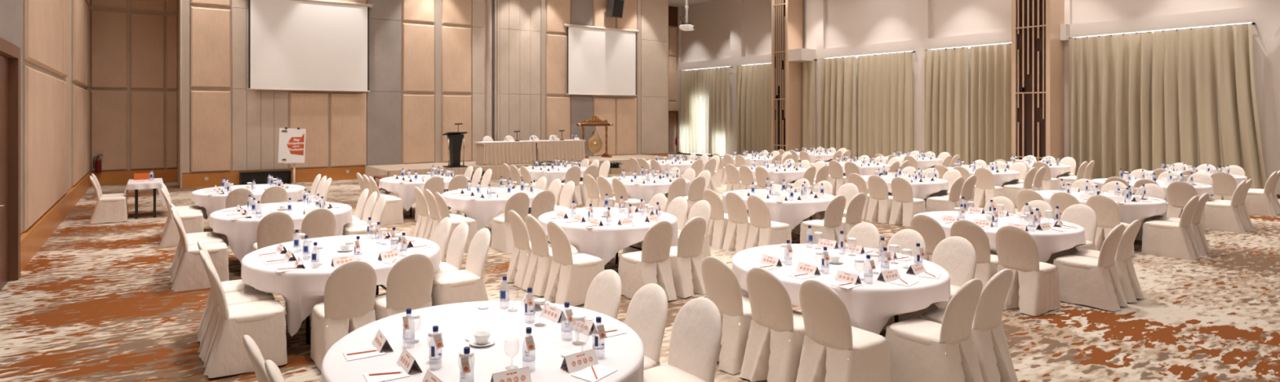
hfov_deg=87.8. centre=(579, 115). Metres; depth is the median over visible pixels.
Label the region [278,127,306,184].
stand
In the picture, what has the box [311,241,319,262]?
water bottle
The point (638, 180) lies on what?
tent card
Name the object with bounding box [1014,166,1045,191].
banquet chair
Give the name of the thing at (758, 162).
tablecloth
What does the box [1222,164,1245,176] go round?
banquet chair
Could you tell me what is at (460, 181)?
banquet chair
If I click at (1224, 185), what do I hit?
banquet chair
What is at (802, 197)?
tent card
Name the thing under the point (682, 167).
tablecloth
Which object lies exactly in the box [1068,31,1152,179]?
drape
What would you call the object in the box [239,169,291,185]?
television
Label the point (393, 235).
water bottle
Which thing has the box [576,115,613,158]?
gong
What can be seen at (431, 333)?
water goblet
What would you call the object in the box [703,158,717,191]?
banquet chair
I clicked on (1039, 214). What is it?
water bottle
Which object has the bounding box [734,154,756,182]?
banquet chair
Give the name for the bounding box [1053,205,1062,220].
water bottle
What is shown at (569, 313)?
water bottle
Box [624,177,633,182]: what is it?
tent card
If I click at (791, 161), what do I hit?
banquet chair
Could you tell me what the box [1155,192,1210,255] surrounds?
banquet chair
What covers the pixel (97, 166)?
fire extinguisher
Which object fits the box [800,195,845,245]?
banquet chair
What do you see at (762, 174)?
banquet chair
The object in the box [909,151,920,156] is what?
banquet chair
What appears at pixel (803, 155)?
banquet chair
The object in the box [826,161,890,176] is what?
tablecloth
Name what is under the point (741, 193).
tent card
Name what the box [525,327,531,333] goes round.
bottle
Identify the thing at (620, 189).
banquet chair
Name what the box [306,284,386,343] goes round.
round table
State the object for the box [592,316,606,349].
water bottle
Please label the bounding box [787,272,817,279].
notepad
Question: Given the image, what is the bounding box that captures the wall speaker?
[605,0,624,17]
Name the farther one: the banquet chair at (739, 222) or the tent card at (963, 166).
the tent card at (963, 166)
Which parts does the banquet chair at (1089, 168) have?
backrest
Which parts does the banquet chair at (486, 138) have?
backrest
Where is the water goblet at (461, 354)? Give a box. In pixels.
[458,349,474,358]
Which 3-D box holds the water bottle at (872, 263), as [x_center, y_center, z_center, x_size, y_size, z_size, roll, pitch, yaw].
[2.358,1.256,5.410,0.070,0.226,0.081,0,0,-24]
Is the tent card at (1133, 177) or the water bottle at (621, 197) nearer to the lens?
the water bottle at (621, 197)
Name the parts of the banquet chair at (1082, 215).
backrest, seat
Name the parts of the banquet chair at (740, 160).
backrest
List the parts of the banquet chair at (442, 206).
backrest, seat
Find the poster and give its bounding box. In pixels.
[278,127,306,163]
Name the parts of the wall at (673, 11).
wood panel, wood panel, wood panel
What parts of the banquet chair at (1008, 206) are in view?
backrest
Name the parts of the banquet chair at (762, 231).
backrest, seat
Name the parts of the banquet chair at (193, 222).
backrest, seat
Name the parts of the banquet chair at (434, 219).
backrest, seat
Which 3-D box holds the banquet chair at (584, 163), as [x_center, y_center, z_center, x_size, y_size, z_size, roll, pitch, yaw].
[-0.063,1.655,18.002,0.636,0.930,0.464,0,0,-33]
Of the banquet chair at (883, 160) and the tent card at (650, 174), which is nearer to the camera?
the tent card at (650, 174)
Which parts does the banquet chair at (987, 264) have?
backrest, seat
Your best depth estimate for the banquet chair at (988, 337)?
5.15 m
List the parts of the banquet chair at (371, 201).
seat, backrest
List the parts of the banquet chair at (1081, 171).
seat, backrest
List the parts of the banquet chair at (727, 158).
backrest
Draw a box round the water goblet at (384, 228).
[380,227,387,231]
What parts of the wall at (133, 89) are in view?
wood panel, wood panel, wood panel, wood panel, wood panel, wood panel, wood panel, wood panel, wood panel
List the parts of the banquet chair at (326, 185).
backrest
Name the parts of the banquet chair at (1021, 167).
backrest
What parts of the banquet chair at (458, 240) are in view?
seat, backrest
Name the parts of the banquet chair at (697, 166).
backrest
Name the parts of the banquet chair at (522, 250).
backrest, seat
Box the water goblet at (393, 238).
[391,237,399,240]
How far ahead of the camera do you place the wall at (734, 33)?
24.63 m
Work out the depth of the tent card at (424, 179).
13.68 m
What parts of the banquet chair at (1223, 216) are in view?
seat, backrest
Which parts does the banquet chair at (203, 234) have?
backrest, seat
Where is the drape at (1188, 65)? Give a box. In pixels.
[1151,22,1266,189]
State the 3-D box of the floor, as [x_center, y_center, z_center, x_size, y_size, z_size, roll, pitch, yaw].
[3.658,2.220,15.322,26.540,0.200,34.300,0,0,-33]
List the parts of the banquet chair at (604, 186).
backrest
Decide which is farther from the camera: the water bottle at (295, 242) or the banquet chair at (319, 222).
the banquet chair at (319, 222)
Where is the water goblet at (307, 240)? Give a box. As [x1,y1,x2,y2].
[303,239,311,242]
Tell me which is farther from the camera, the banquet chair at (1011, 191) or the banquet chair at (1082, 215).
the banquet chair at (1011, 191)
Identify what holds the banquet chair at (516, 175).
on the floor
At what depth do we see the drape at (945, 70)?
23.61 m
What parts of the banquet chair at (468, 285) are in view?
seat, backrest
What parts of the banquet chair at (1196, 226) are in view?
seat, backrest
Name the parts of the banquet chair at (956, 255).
backrest, seat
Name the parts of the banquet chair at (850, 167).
backrest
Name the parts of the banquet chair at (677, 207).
backrest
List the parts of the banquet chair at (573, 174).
backrest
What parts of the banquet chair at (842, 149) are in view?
backrest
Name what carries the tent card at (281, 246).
on the tablecloth at (300, 290)
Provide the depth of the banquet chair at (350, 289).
5.47 m
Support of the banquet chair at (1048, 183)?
on the floor
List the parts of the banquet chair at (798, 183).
backrest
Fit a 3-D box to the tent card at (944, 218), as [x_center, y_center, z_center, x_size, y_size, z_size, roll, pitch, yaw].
[4.742,1.330,8.490,0.084,0.078,0.200,0,0,-32]
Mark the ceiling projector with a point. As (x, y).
(686, 26)
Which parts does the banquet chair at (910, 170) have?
backrest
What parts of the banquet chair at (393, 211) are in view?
backrest, seat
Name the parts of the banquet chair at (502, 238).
seat, backrest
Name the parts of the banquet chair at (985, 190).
backrest, seat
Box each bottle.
[251,197,257,210]
[287,197,292,210]
[293,229,298,247]
[302,235,309,253]
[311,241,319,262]
[354,235,360,254]
[366,217,373,232]
[374,222,382,238]
[390,226,397,244]
[400,232,407,250]
[402,307,414,339]
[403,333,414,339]
[406,307,411,314]
[428,325,444,359]
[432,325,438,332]
[459,346,474,381]
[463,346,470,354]
[499,275,509,301]
[522,327,535,361]
[524,287,534,315]
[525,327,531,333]
[527,287,532,292]
[560,302,573,332]
[564,302,569,307]
[570,200,576,213]
[587,204,593,217]
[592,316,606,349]
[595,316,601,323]
[605,207,611,221]
[619,195,623,208]
[627,204,632,217]
[639,199,644,212]
[654,202,661,215]
[784,240,792,259]
[805,225,813,242]
[821,246,830,267]
[840,231,848,248]
[863,254,875,276]
[879,236,886,256]
[881,247,892,267]
[913,243,924,262]
[959,204,964,217]
[988,200,995,212]
[991,208,999,222]
[1023,203,1031,216]
[1030,211,1037,226]
[1033,208,1042,222]
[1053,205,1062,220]
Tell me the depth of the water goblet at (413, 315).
3.98 m
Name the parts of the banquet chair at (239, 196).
backrest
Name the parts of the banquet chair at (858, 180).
backrest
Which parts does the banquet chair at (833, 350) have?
backrest, seat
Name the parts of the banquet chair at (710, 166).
backrest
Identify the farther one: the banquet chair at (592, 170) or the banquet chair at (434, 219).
the banquet chair at (592, 170)
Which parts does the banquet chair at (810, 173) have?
backrest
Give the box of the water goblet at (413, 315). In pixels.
[407,312,420,319]
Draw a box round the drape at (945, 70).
[924,47,968,166]
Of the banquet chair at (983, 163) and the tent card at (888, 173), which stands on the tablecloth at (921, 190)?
the tent card at (888, 173)
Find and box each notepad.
[223,213,241,216]
[230,217,248,220]
[255,251,282,257]
[262,258,289,264]
[274,266,302,272]
[342,346,386,360]
[363,366,409,381]
[380,257,401,263]
[396,240,419,244]
[408,244,433,249]
[522,301,556,310]
[546,217,564,220]
[558,313,593,324]
[561,220,582,224]
[571,364,617,381]
[582,225,603,228]
[589,326,626,338]
[622,223,642,226]
[751,264,781,270]
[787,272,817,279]
[831,281,862,288]
[861,249,873,254]
[889,278,919,286]
[893,255,916,261]
[918,271,941,279]
[939,222,953,225]
[1047,228,1066,232]
[1062,225,1077,229]
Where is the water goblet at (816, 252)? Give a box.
[815,251,823,254]
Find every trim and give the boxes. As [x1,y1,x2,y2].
[177,0,182,188]
[182,0,189,173]
[435,0,441,162]
[486,0,491,137]
[492,0,493,141]
[493,0,497,141]
[497,0,499,141]
[540,0,545,140]
[636,0,640,154]
[788,23,1070,62]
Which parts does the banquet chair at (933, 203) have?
seat, backrest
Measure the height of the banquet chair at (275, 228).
0.930 m
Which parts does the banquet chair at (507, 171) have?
backrest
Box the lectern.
[442,123,467,168]
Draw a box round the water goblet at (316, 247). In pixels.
[314,245,322,249]
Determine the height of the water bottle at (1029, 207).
0.226 m
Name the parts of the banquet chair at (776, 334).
backrest, seat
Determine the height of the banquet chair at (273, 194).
0.930 m
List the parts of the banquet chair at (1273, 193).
seat, backrest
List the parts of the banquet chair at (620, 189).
backrest, seat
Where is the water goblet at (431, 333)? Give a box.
[427,329,441,337]
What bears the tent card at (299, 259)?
on the tablecloth at (300, 290)
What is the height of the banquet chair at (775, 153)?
0.930 m
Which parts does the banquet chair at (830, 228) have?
seat, backrest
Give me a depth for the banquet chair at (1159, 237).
9.90 m
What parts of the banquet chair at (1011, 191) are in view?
seat, backrest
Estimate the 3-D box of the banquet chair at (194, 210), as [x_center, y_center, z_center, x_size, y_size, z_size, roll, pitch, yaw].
[-6.822,1.655,11.369,0.626,0.930,0.454,0,0,-34]
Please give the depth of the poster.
15.77 m
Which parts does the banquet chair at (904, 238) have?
backrest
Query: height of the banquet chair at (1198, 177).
0.930 m
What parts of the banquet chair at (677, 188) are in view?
backrest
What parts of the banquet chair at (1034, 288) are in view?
backrest, seat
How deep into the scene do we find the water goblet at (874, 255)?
5.73 m
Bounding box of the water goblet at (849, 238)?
[848,237,856,240]
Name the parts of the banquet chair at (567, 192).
seat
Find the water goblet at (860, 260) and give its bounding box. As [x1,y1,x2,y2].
[854,258,864,262]
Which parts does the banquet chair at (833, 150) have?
backrest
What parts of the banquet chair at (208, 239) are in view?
backrest, seat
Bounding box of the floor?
[0,154,1279,381]
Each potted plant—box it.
[532,160,563,166]
[608,161,623,173]
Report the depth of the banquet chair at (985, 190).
15.09 m
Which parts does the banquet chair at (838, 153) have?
backrest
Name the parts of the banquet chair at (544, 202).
backrest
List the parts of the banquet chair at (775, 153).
backrest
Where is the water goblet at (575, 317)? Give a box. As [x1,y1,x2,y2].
[572,314,584,320]
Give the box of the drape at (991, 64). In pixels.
[970,43,1011,166]
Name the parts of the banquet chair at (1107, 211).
backrest, seat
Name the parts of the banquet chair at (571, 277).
backrest, seat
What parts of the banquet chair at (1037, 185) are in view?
backrest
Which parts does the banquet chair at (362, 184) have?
backrest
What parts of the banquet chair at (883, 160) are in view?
backrest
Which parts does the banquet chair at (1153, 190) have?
backrest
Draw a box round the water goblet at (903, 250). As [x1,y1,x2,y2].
[902,248,911,252]
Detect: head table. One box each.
[475,140,536,164]
[530,139,585,163]
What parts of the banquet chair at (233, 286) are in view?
backrest, seat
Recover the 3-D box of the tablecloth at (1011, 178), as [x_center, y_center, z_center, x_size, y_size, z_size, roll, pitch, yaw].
[9.843,1.659,16.524,1.884,0.577,1.876,0,0,-33]
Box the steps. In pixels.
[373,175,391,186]
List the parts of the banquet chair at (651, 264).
seat, backrest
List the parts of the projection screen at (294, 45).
casing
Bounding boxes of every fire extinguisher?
[93,154,102,173]
[675,137,679,145]
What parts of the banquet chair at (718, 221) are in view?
backrest, seat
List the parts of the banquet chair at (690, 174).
backrest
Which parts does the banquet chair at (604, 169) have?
backrest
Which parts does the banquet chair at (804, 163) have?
backrest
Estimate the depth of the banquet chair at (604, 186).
12.96 m
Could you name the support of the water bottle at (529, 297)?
on the tablecloth at (507, 322)
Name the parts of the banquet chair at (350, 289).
seat, backrest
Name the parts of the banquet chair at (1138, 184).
backrest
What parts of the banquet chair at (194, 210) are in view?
backrest, seat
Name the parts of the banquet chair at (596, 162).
backrest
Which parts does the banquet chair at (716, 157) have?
backrest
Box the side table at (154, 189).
[134,188,155,218]
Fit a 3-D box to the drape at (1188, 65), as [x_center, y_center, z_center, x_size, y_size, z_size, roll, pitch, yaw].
[16.913,-0.186,17.869,0.401,4.372,2.342,0,0,-33]
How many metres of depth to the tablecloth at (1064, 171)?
17.65 m
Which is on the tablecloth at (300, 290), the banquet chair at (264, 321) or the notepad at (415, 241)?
the notepad at (415, 241)
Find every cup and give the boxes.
[244,185,253,189]
[277,204,288,209]
[337,243,353,252]
[468,330,494,346]
[488,188,497,193]
[600,211,611,217]
[771,191,781,195]
[826,254,843,263]
[983,215,997,221]
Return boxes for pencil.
[346,350,377,355]
[368,371,402,375]
[591,365,597,378]
[593,329,617,333]
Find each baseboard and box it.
[20,172,90,272]
[90,168,177,186]
[182,153,667,188]
[678,152,1279,198]
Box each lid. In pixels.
[465,335,474,341]
[477,304,488,309]
[560,351,574,357]
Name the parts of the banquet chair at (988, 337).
seat, backrest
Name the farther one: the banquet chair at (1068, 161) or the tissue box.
the banquet chair at (1068, 161)
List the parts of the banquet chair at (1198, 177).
backrest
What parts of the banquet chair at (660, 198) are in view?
backrest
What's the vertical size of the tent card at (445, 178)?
0.078 m
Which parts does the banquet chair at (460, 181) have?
backrest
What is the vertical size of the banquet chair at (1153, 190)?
0.930 m
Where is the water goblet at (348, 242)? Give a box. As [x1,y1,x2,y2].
[345,240,353,244]
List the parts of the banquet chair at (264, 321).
backrest, seat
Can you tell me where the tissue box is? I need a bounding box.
[133,173,152,179]
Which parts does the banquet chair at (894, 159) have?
backrest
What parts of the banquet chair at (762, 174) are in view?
backrest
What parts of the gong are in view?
post, post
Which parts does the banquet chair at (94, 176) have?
backrest, seat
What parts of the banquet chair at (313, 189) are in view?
backrest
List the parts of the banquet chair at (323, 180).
seat, backrest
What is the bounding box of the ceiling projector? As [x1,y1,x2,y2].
[679,0,695,31]
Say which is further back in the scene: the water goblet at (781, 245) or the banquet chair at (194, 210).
the banquet chair at (194, 210)
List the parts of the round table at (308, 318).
leg, leg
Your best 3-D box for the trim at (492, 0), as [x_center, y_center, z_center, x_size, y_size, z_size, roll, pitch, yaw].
[-3.223,-2.100,24.631,0.055,7.560,0.050,0,0,-33]
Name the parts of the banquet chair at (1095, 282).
seat, backrest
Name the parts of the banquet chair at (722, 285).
backrest, seat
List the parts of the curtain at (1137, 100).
rail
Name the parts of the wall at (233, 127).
wood panel, wood panel, wood panel, fabric panel, fabric panel, fabric panel, fabric panel, fabric panel, fabric panel, fabric panel, wood panel, wood panel, wood panel, fabric panel, fabric panel, fabric panel, wood panel, wood panel, wood panel, wood panel, wood panel, wood panel, fabric panel, fabric panel, fabric panel, fabric panel, fabric panel, fabric panel, fabric panel, fabric panel, fabric panel, fabric panel, fabric panel, fabric panel, fabric panel, fabric panel, fabric panel, wood panel, wood panel, wood panel, fabric panel, fabric panel, wood panel, wood panel, wood panel, wood panel, fabric panel, fabric panel, fabric panel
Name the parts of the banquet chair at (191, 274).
backrest, seat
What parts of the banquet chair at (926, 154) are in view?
backrest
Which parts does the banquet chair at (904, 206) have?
backrest, seat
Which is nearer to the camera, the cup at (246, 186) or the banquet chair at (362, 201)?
the banquet chair at (362, 201)
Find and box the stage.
[364,154,675,182]
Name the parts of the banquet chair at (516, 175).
backrest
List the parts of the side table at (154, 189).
leg, leg, leg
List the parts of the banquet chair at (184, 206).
seat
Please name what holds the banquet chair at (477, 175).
on the floor
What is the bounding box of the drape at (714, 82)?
[700,66,730,155]
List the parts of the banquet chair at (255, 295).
backrest, seat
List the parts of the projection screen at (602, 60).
casing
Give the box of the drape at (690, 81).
[679,69,701,153]
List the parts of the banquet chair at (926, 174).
backrest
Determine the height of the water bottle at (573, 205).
0.226 m
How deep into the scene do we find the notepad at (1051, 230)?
7.83 m
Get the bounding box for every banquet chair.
[88,175,127,224]
[91,173,128,217]
[160,182,200,236]
[160,185,202,241]
[160,187,204,247]
[169,203,221,274]
[169,207,223,282]
[171,212,229,292]
[195,240,254,344]
[197,249,275,362]
[203,258,287,378]
[225,187,254,245]
[242,334,270,381]
[252,211,293,251]
[260,185,288,204]
[264,360,284,381]
[295,208,336,239]
[297,175,326,201]
[298,177,331,231]
[302,173,320,199]
[310,260,377,372]
[342,194,386,235]
[343,191,377,226]
[352,188,368,220]
[356,173,386,208]
[362,174,394,218]
[368,176,403,225]
[373,253,434,320]
[413,186,451,239]
[414,176,444,221]
[424,189,464,241]
[431,227,490,306]
[432,217,451,262]
[434,222,468,273]
[435,191,477,254]
[444,165,473,191]
[448,174,468,216]
[467,167,482,188]
[469,169,485,187]
[480,168,492,187]
[482,136,493,162]
[490,191,530,253]
[502,163,522,186]
[504,135,514,141]
[505,210,551,288]
[510,164,535,186]
[520,165,547,190]
[521,215,579,296]
[527,190,555,241]
[528,178,561,213]
[529,135,539,160]
[533,176,546,190]
[543,221,604,306]
[548,134,557,139]
[554,181,574,210]
[557,165,582,204]
[579,160,599,181]
[579,164,598,204]
[580,158,589,167]
[583,269,622,319]
[584,173,614,208]
[596,160,609,194]
[597,176,630,207]
[612,177,646,208]
[617,220,676,301]
[622,193,666,253]
[624,283,667,369]
[629,157,641,176]
[639,158,650,176]
[641,196,688,247]
[643,297,721,381]
[650,159,666,176]
[664,167,679,195]
[665,168,695,197]
[665,177,687,224]
[669,216,706,297]
[677,200,711,258]
[680,159,702,177]
[681,153,697,174]
[684,176,705,219]
[697,169,711,190]
[699,154,708,165]
[701,256,751,374]
[702,189,728,248]
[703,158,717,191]
[711,155,721,187]
[712,152,724,182]
[721,153,734,183]
[722,191,750,253]
[725,164,741,191]
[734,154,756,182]
[739,164,756,190]
[739,266,804,381]
[745,195,791,248]
[755,166,783,189]
[759,150,768,155]
[766,151,779,166]
[770,154,782,166]
[777,149,785,155]
[781,151,791,164]
[782,153,792,164]
[782,159,795,166]
[785,160,810,189]
[786,165,816,190]
[788,150,799,167]
[791,177,810,232]
[795,180,832,234]
[795,279,890,381]
[799,150,813,166]
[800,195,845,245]
[813,159,830,182]
[813,160,825,182]
[813,164,829,186]
[815,146,824,152]
[820,182,858,219]
[822,192,866,235]
[825,147,835,162]
[828,147,846,161]
[828,150,841,174]
[828,160,846,195]
[841,150,850,161]
[844,161,869,193]
[845,222,879,248]
[847,173,870,219]
[857,155,870,162]
[865,174,893,222]
[873,155,886,175]
[874,153,887,164]
[878,156,902,175]
[882,229,925,330]
[884,278,983,381]
[888,154,898,161]
[888,160,899,173]
[888,177,925,226]
[889,166,916,195]
[897,160,909,175]
[903,155,924,174]
[903,235,976,320]
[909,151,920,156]
[910,213,945,262]
[920,268,1017,381]
[921,168,938,200]
[924,151,935,168]
[925,176,964,212]
[929,151,950,168]
[929,168,961,197]
[933,164,948,178]
[940,175,976,211]
[942,155,951,167]
[949,154,959,167]
[950,219,998,289]
[953,165,975,200]
[970,160,986,168]
[973,167,1004,208]
[983,196,1015,254]
[991,160,1006,168]
[994,159,1009,169]
[995,225,1060,315]
[1000,161,1027,187]
[1003,167,1036,207]
[1011,160,1029,171]
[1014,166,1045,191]
[1016,189,1044,211]
[1020,200,1053,218]
[1022,155,1036,162]
[1031,161,1059,190]
[1040,155,1056,164]
[1045,204,1097,264]
[1049,191,1079,218]
[1053,223,1128,311]
[1056,156,1075,178]
[1057,160,1087,190]
[1067,160,1094,180]
[1071,178,1096,191]
[1071,219,1143,302]
[1085,195,1133,256]
[1100,181,1128,194]
[1103,176,1131,191]
[1128,168,1151,195]
[1133,178,1168,217]
[1134,183,1165,240]
[1141,195,1200,259]
[1151,168,1168,179]
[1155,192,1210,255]
[1157,170,1182,181]
[1166,181,1205,231]
[1170,162,1189,171]
[1181,169,1197,182]
[1186,172,1213,201]
[1195,164,1217,173]
[1204,180,1247,232]
[1207,178,1253,229]
[1210,171,1236,199]
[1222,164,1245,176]
[1244,171,1278,216]
[1248,170,1279,213]
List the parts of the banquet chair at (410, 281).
seat, backrest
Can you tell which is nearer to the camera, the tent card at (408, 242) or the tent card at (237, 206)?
the tent card at (408, 242)
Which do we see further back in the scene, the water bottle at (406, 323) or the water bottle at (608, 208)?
the water bottle at (608, 208)
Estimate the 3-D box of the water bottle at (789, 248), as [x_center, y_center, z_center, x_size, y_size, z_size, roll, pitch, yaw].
[1.906,1.256,6.062,0.070,0.226,0.081,0,0,8]
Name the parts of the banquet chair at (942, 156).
backrest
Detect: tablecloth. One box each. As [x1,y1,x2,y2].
[124,177,166,205]
[191,183,305,219]
[208,201,352,264]
[240,234,439,336]
[320,300,644,381]
[377,174,468,210]
[441,186,542,231]
[518,165,586,189]
[537,207,678,265]
[605,176,689,204]
[640,160,704,174]
[721,155,773,166]
[721,189,835,231]
[731,244,950,334]
[736,166,807,189]
[795,151,834,163]
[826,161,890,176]
[860,175,948,199]
[884,156,942,170]
[914,210,1086,262]
[946,167,1019,186]
[989,162,1071,177]
[1035,190,1166,231]
[1091,177,1213,202]
[1147,170,1247,186]
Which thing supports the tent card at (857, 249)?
on the tablecloth at (870, 305)
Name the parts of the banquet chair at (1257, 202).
seat, backrest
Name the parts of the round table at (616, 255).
leg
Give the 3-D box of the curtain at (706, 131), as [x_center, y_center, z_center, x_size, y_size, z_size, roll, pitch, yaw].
[6.342,-0.200,34.139,0.407,4.400,3.783,0,0,-33]
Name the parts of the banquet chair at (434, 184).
backrest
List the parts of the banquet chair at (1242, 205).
seat, backrest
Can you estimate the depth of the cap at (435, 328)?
3.58 m
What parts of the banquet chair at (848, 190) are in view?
backrest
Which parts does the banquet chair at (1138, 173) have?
backrest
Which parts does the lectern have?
post, post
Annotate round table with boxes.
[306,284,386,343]
[409,189,448,217]
[577,245,641,263]
[893,315,898,323]
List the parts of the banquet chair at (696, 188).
backrest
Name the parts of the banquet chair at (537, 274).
backrest, seat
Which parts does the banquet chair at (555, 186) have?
backrest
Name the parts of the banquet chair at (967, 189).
backrest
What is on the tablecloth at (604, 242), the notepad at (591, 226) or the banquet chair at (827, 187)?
the notepad at (591, 226)
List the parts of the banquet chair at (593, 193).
backrest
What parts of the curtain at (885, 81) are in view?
rail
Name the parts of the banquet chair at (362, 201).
seat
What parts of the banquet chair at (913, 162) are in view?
backrest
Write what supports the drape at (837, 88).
hanging from the curtain at (885, 81)
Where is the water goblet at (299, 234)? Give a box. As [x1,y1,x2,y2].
[297,233,305,236]
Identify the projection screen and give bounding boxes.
[247,0,373,92]
[564,23,639,96]
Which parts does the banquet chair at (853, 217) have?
backrest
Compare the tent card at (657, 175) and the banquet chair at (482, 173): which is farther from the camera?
the banquet chair at (482, 173)
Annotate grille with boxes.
[612,0,623,17]
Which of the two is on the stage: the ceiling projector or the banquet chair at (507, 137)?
the banquet chair at (507, 137)
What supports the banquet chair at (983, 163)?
on the floor
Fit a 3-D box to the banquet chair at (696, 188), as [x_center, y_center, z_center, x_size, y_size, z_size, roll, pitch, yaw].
[2.183,1.655,13.164,0.454,0.930,0.626,0,0,-34]
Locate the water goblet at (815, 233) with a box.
[814,231,822,235]
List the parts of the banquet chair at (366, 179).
backrest, seat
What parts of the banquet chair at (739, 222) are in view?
backrest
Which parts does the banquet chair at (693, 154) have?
backrest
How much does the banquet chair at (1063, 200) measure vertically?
0.930 m
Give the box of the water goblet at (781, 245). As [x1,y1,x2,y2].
[780,244,788,247]
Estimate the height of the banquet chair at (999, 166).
0.930 m
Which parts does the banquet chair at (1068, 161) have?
backrest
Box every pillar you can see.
[771,0,802,162]
[1011,0,1064,164]
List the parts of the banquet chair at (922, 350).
seat, backrest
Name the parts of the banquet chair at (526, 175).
backrest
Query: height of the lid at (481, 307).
0.011 m
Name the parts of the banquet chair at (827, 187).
backrest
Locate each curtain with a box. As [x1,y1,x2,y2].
[679,66,732,155]
[736,62,771,155]
[802,59,817,151]
[817,51,915,161]
[924,43,1011,166]
[1068,22,1266,189]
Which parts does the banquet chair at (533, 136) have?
backrest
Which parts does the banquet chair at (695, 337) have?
seat, backrest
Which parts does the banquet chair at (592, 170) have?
backrest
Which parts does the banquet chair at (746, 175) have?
backrest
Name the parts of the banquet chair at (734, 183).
backrest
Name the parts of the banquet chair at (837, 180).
backrest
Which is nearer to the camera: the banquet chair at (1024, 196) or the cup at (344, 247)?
the cup at (344, 247)
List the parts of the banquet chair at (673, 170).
backrest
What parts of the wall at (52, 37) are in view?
fabric panel, fabric panel, wood panel, wood panel, wood panel, wood panel, fabric panel, wood panel, wood panel, wood panel, wood panel, wood panel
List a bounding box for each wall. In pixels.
[0,0,89,234]
[87,0,177,172]
[182,0,667,173]
[667,0,668,156]
[668,5,677,111]
[676,0,1279,194]
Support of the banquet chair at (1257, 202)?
on the floor
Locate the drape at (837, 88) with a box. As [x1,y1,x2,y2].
[817,56,856,161]
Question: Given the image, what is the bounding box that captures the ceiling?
[668,0,713,7]
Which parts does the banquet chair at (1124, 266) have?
seat, backrest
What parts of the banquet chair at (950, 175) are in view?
backrest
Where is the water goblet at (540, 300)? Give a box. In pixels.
[533,297,545,304]
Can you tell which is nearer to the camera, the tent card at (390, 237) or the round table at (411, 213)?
the tent card at (390, 237)
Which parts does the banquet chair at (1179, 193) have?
backrest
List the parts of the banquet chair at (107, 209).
backrest, seat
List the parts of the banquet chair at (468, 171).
backrest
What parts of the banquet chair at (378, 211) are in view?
seat, backrest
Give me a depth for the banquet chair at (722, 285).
5.51 m
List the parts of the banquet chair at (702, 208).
backrest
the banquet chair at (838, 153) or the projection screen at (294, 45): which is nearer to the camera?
the projection screen at (294, 45)
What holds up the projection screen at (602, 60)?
attached to the wall at (233, 127)
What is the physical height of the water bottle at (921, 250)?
0.226 m
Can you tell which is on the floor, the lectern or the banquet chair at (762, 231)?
the banquet chair at (762, 231)
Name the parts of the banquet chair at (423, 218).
backrest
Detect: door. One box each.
[0,37,20,290]
[668,111,678,154]
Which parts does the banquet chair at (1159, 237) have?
seat, backrest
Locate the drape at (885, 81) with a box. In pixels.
[857,52,913,160]
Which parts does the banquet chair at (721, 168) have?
backrest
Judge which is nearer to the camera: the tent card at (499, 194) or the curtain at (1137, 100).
the tent card at (499, 194)
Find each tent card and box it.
[235,204,241,211]
[238,207,246,214]
[275,243,287,253]
[284,248,296,261]
[293,256,305,268]
[303,207,319,214]
[318,200,325,206]
[324,201,332,208]
[331,254,355,266]
[371,329,392,352]
[377,248,400,261]
[381,231,390,239]
[388,234,401,242]
[396,347,422,374]
[400,238,413,248]
[404,177,412,182]
[422,177,430,182]
[422,369,442,381]
[442,176,451,180]
[456,188,464,193]
[466,190,474,195]
[475,192,484,198]
[490,366,532,381]
[496,192,509,197]
[507,183,515,188]
[515,185,524,190]
[520,190,531,195]
[520,293,542,311]
[524,186,533,191]
[540,303,566,323]
[555,210,568,217]
[557,167,566,170]
[560,348,598,373]
[568,314,597,335]
[572,214,586,222]
[588,217,603,226]
[613,203,624,208]
[617,217,633,225]
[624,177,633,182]
[626,204,638,212]
[635,178,645,183]
[641,208,654,215]
[644,214,658,222]
[647,173,655,177]
[653,178,663,183]
[656,173,664,177]
[669,177,677,182]
[738,190,750,195]
[757,192,768,198]
[760,253,782,266]
[769,168,777,171]
[772,185,783,191]
[775,195,787,200]
[783,167,791,171]
[786,186,796,192]
[795,262,820,275]
[797,194,808,200]
[800,188,813,194]
[813,192,824,198]
[817,238,839,248]
[834,270,862,284]
[842,243,865,253]
[873,248,897,259]
[876,269,901,282]
[884,176,893,181]
[886,172,897,176]
[900,173,910,177]
[903,177,912,182]
[906,262,926,275]
[914,173,924,177]
[919,177,927,182]
[940,214,959,222]
[961,164,970,168]
[965,168,973,171]
[967,206,985,213]
[973,218,993,226]
[986,166,995,169]
[990,208,1008,216]
[1008,222,1028,231]
[1016,211,1035,219]
[1035,222,1051,231]
[1053,218,1063,226]
[1065,186,1079,191]
[1079,194,1093,199]
[1084,188,1100,193]
[1107,189,1124,195]
[1109,196,1125,202]
[1123,175,1135,179]
[1130,195,1142,201]
[1141,176,1153,179]
[1160,177,1174,182]
[1164,182,1172,186]
[1165,168,1176,171]
[1199,169,1211,173]
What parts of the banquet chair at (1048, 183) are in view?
backrest, seat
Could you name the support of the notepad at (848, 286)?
on the tablecloth at (870, 305)
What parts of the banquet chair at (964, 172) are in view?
backrest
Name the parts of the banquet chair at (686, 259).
seat, backrest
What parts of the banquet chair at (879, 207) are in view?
backrest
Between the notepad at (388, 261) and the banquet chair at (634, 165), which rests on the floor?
the banquet chair at (634, 165)
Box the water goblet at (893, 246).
[889,244,898,248]
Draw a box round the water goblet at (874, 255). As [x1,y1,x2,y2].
[869,253,879,257]

